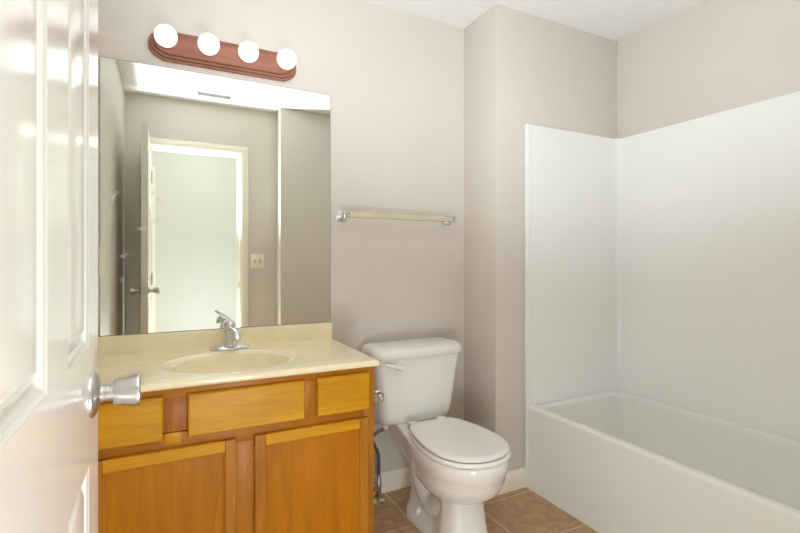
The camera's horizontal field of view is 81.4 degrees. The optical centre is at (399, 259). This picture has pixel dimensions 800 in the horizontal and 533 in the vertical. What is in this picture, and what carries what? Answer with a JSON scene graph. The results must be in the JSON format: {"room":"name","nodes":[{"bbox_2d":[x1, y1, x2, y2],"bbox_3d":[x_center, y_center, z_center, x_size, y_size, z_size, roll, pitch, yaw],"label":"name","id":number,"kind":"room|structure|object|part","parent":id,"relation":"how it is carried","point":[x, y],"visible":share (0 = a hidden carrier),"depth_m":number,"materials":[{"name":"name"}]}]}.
{"room":"bathroom","nodes":[
{"label":"bathroom","id":0,"kind":"room"},
{"bbox_2d":[98,0,463,473],"bbox_3d":[-0.492,-0.055,2.189,1.843,2.440,0.100,0,0,-27],"label":"wall","id":1,"kind":"structure","parent":0,"point":[394,79],"depth_m":2.32,"materials":[{"name":"paint"}]},
{"bbox_2d":[99,56,330,335],"bbox_3d":[-0.744,-0.244,2.000,0.928,1.078,0.010,0,0,-27],"label":"wall mirror","id":2,"kind":"object","parent":1,"relation":"attached to","point":[215,191],"visible":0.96,"depth_m":1.96,"materials":[{"name":"clear glass"}]},
{"bbox_2d":[98,322,331,356],"bbox_3d":[-0.760,0.334,1.984,0.977,0.075,0.020,0,0,-27],"label":"backsplash","id":3,"kind":"structure","parent":1,"relation":"attached to","point":[183,340],"depth_m":1.94,"materials":[{"name":"stone"}]},
{"bbox_2d":[148,24,295,81],"bbox_3d":[-0.715,-0.871,1.942,0.599,0.124,0.138,0,0,-27],"label":"vanity light","id":4,"kind":"object","parent":1,"relation":"attached to","point":[205,50],"visible":1,"depth_m":1.94,"materials":[{"name":"brown wood"}]},
{"bbox_2d":[154,24,177,47],"bbox_3d":[-0.913,-0.872,1.812,0.086,0.083,0.083,0,0,22],"label":"bulb","id":5,"kind":"object","parent":4,"relation":"attached to","point":[165,36],"depth_m":1.79,"materials":[{"name":"white glass"}]},
{"bbox_2d":[198,33,219,55],"bbox_3d":[-0.780,-0.872,1.894,0.083,0.083,0.112,0,0,-27],"label":"bulb","id":6,"kind":"object","parent":4,"relation":"attached to","point":[208,44],"depth_m":1.86,"materials":[{"name":"white glass"}]},
{"bbox_2d":[238,41,258,62],"bbox_3d":[-0.637,-0.872,1.952,0.086,0.083,0.083,0,0,22],"label":"bulb","id":7,"kind":"object","parent":4,"relation":"attached to","point":[248,52],"depth_m":1.93,"materials":[{"name":"white glass"}]},
{"bbox_2d":[277,49,295,69],"bbox_3d":[-0.493,-0.872,2.025,0.083,0.083,0.086,0,0,14],"label":"bulb","id":8,"kind":"object","parent":4,"relation":"attached to","point":[286,59],"depth_m":2.00,"materials":[{"name":"white glass"}]},
{"bbox_2d":[374,467,411,494],"bbox_3d":[0.011,1.117,2.380,0.772,0.096,0.014,0,0,-27],"label":"baseboard","id":9,"kind":"structure","parent":1,"relation":"attached to","point":[401,478],"depth_m":2.35,"materials":[{"name":"beige paint"}]},
{"bbox_2d":[336,210,456,225],"bbox_3d":[0.002,-0.211,2.334,0.648,0.052,0.086,0,0,-27],"label":"towel bar","id":10,"kind":"object","parent":1,"relation":"attached to","point":[340,215],"visible":1,"depth_m":2.27,"materials":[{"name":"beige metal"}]},
{"bbox_3d":[-0.261,-0.211,2.193,0.028,0.030,0.071,0,0,-27],"label":"post","id":11,"kind":"part","parent":10,"relation":"part of","materials":[{"name":"silver metal"}]},
{"bbox_3d":[0.271,-0.211,2.462,0.028,0.030,0.071,0,0,-27],"label":"post","id":12,"kind":"part","parent":10,"relation":"part of","materials":[{"name":"silver metal"}]},
{"bbox_2d":[374,486,598,532],"bbox_3d":[0.420,1.205,1.476,2.830,0.080,2.196,0,0,-27],"label":"floor","id":13,"kind":"structure","parent":0,"point":[523,510],"depth_m":2.11,"materials":[{"name":"brown tile"}]},
{"bbox_2d":[98,366,373,532],"bbox_3d":[-0.644,0.778,1.744,0.967,0.773,0.553,0,0,-27],"label":"vanity cabinet","id":14,"kind":"object","parent":13,"relation":"on","point":[295,453],"visible":0.81,"depth_m":1.52,"materials":[{"name":"brown wood"}]},
{"bbox_3d":[-0.802,0.481,1.366,0.190,0.132,0.020,0,0,-27],"label":"drawer","id":15,"kind":"part","parent":14,"relation":"part of","materials":[{"name":"brown wood"}]},
{"bbox_3d":[-0.708,0.598,1.414,0.331,0.042,0.019,0,0,-27],"label":"rail","id":16,"kind":"part","parent":14,"relation":"part of","materials":[{"name":"brown wood"}]},
{"bbox_3d":[-0.710,0.808,1.418,0.333,0.395,0.005,0,0,-27],"label":"cabinet door","id":17,"kind":"part","parent":14,"relation":"part of","materials":[{"name":"brown wood"}]},
{"bbox_3d":[-0.521,0.564,1.529,0.862,0.062,0.018,0,0,-27],"label":"rail","id":18,"kind":"part","parent":14,"relation":"part of","materials":[{"name":"brown wood"}]},
{"bbox_3d":[-0.521,0.407,1.529,0.862,0.031,0.018,0,0,-27],"label":"rail","id":19,"kind":"part","parent":14,"relation":"part of","materials":[{"name":"brown wood"}]},
{"bbox_2d":[98,322,378,392],"bbox_3d":[-0.638,0.403,1.745,0.978,0.213,0.558,0,0,-27],"label":"countertop","id":20,"kind":"structure","parent":14,"relation":"on","point":[183,359],"depth_m":1.81,"materials":[{"name":"stone"}]},
{"bbox_2d":[210,314,249,350],"bbox_3d":[-0.671,0.295,1.908,0.174,0.147,0.138,0,0,32],"label":"faucet","id":21,"kind":"object","parent":20,"relation":"on","point":[232,336],"visible":1,"depth_m":1.90,"materials":[{"name":"silver metal"}]},
{"bbox_3d":[-0.723,0.243,1.924,0.052,0.043,0.021,0,0,-19],"label":"lever","id":22,"kind":"part","parent":21,"relation":"part of","materials":[{"name":"silver metal"}]},
{"bbox_3d":[-0.705,0.355,1.929,0.156,0.026,0.052,0,0,-27],"label":"plate","id":23,"kind":"part","parent":21,"relation":"part of","materials":[{"name":"silver metal"}]},
{"bbox_3d":[-0.705,0.267,1.929,0.044,0.036,0.044,0,0,-27],"label":"handle","id":24,"kind":"part","parent":21,"relation":"part of","materials":[{"name":"silver metal"}]},
{"bbox_3d":[-0.669,0.299,1.875,0.038,0.052,0.146,0,0,-33],"label":"spout","id":25,"kind":"part","parent":21,"relation":"part of","materials":[{"name":"silver metal"}]},
{"bbox_3d":[-0.493,0.481,1.522,0.368,0.133,0.020,0,0,-27],"label":"drawer","id":26,"kind":"part","parent":14,"relation":"part of","materials":[{"name":"brown wood"}]},
{"bbox_3d":[-0.301,0.808,1.625,0.336,0.395,0.005,0,0,-27],"label":"cabinet door","id":27,"kind":"part","parent":14,"relation":"part of","materials":[{"name":"brown wood"}]},
{"bbox_3d":[-0.299,0.598,1.620,0.334,0.042,0.019,0,0,-27],"label":"rail","id":28,"kind":"part","parent":14,"relation":"part of","materials":[{"name":"brown wood"}]},
{"bbox_3d":[-0.202,0.480,1.669,0.199,0.135,0.020,0,0,-27],"label":"drawer","id":29,"kind":"part","parent":14,"relation":"part of","materials":[{"name":"brown wood"}]},
{"bbox_2d":[374,390,383,403],"bbox_3d":[-0.129,0.537,1.879,0.074,0.053,0.188,0,0,-27],"label":"toilet paper holder","id":30,"kind":"object","parent":14,"relation":"attached to","point":[378,395],"visible":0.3,"depth_m":1.82,"materials":[{"name":"silver metal"}]},
{"bbox_3d":[-0.102,0.537,1.814,0.063,0.048,0.048,0,0,-27],"label":"arm","id":31,"kind":"part","parent":30,"relation":"part of","materials":[{"name":"silver metal"}]},
{"bbox_2d":[374,425,388,504],"bbox_3d":[-0.097,0.969,2.227,0.087,0.390,0.087,0,0,1],"label":"water supply line","id":32,"kind":"object","parent":13,"relation":"on","point":[377,501],"visible":0.83,"depth_m":2.23,"materials":[{"name":"silver metal"}]},
{"bbox_2d":[361,337,510,532],"bbox_3d":[0.178,0.783,2.042,0.488,0.764,0.739,0,0,-27],"label":"toilet","id":33,"kind":"object","parent":13,"relation":"on","point":[457,465],"visible":0.99,"depth_m":2.01,"materials":[{"name":"white ceramic"}]},
{"bbox_3d":[-0.030,0.486,2.105,0.088,0.040,0.038,0,0,-27],"label":"flush lever","id":34,"kind":"part","parent":33,"relation":"part of","materials":[{"name":"white ceramic"}]},
{"bbox_3d":[0.064,0.427,2.268,0.488,0.054,0.234,0,0,-27],"label":"tank lid","id":35,"kind":"part","parent":33,"relation":"part of","materials":[{"name":"white ceramic"}]},
{"bbox_3d":[0.063,0.613,2.271,0.456,0.316,0.210,0,0,-27],"label":"tank","id":36,"kind":"part","parent":33,"relation":"part of","materials":[{"name":"white ceramic"}]},
{"bbox_3d":[0.181,0.860,2.037,0.345,0.187,0.727,0,0,-27],"label":"bowl","id":37,"kind":"part","parent":33,"relation":"part of","materials":[{"name":"white ceramic"}]},
{"bbox_3d":[0.240,0.735,1.921,0.332,0.017,0.453,0,0,-27],"label":"seat lid","id":38,"kind":"part","parent":33,"relation":"part of","materials":[{"name":"white plastic"}]},
{"bbox_3d":[0.240,0.755,1.921,0.342,0.016,0.464,0,0,-27],"label":"seat","id":39,"kind":"part","parent":33,"relation":"part of","materials":[{"name":"white plastic"}]},
{"bbox_2d":[525,91,799,532],"bbox_3d":[1.301,0.233,1.865,0.703,1.865,1.542,0,0,-27],"label":"bathtub","id":40,"kind":"object","parent":13,"relation":"on","point":[662,265],"visible":1,"depth_m":2.28,"materials":[{"name":"plastic"}]},
{"bbox_2d":[528,390,799,532],"bbox_3d":[1.304,0.956,1.867,0.697,0.418,1.542,0,0,-27],"label":"basin","id":41,"kind":"object","parent":40,"relation":"in","point":[616,461],"depth_m":2.01,"materials":[{"name":"plastic"}]},
{"bbox_2d":[362,0,701,41],"bbox_3d":[0.394,-1.315,1.530,2.830,0.080,2.076,0,0,-27],"label":"ceiling","id":42,"kind":"structure","parent":0,"point":[615,20],"depth_m":2.38,"materials":[{"name":"white paint"}]},
{"bbox_2d":[464,4,616,470],"bbox_3d":[0.832,-0.055,2.704,0.987,2.440,0.375,0,0,-27],"label":"wall","id":43,"kind":"structure","parent":0,"point":[520,68],"depth_m":2.40,"materials":[{"name":"paint"}]},
{"bbox_2d":[496,467,525,495],"bbox_3d":[0.498,1.117,2.464,0.201,0.096,0.275,0,0,-27],"label":"baseboard","id":44,"kind":"structure","parent":43,"relation":"attached to","point":[515,479],"depth_m":2.35,"materials":[{"name":"beige paint"}]},
{"bbox_2d":[617,0,799,137],"bbox_3d":[1.696,-0.055,1.978,0.100,2.440,1.701,0,0,-27],"label":"wall","id":45,"kind":"structure","parent":0,"point":[707,57],"depth_m":2.26,"materials":[{"name":"paint"}]},
{"bbox_3d":[0.609,-0.055,0.409,3.456,2.440,0.120,0,0,-27],"label":"wall","id":46,"kind":"structure","parent":0,"visible":0},
{"bbox_2d":[0,0,140,532],"bbox_3d":[-0.348,0.141,0.432,0.164,2.023,0.712,0,0,-27],"label":"door","id":47,"kind":"structure","parent":46,"relation":"in","point":[52,392],"depth_m":0.43,"materials":[{"name":"white paint"}]},
{"bbox_3d":[-0.449,0.198,0.688,0.012,0.067,0.067,0,0,-27],"label":"knob","id":48,"kind":"part","parent":47,"relation":"part of","materials":[{"name":"silver metal"}]}
]}

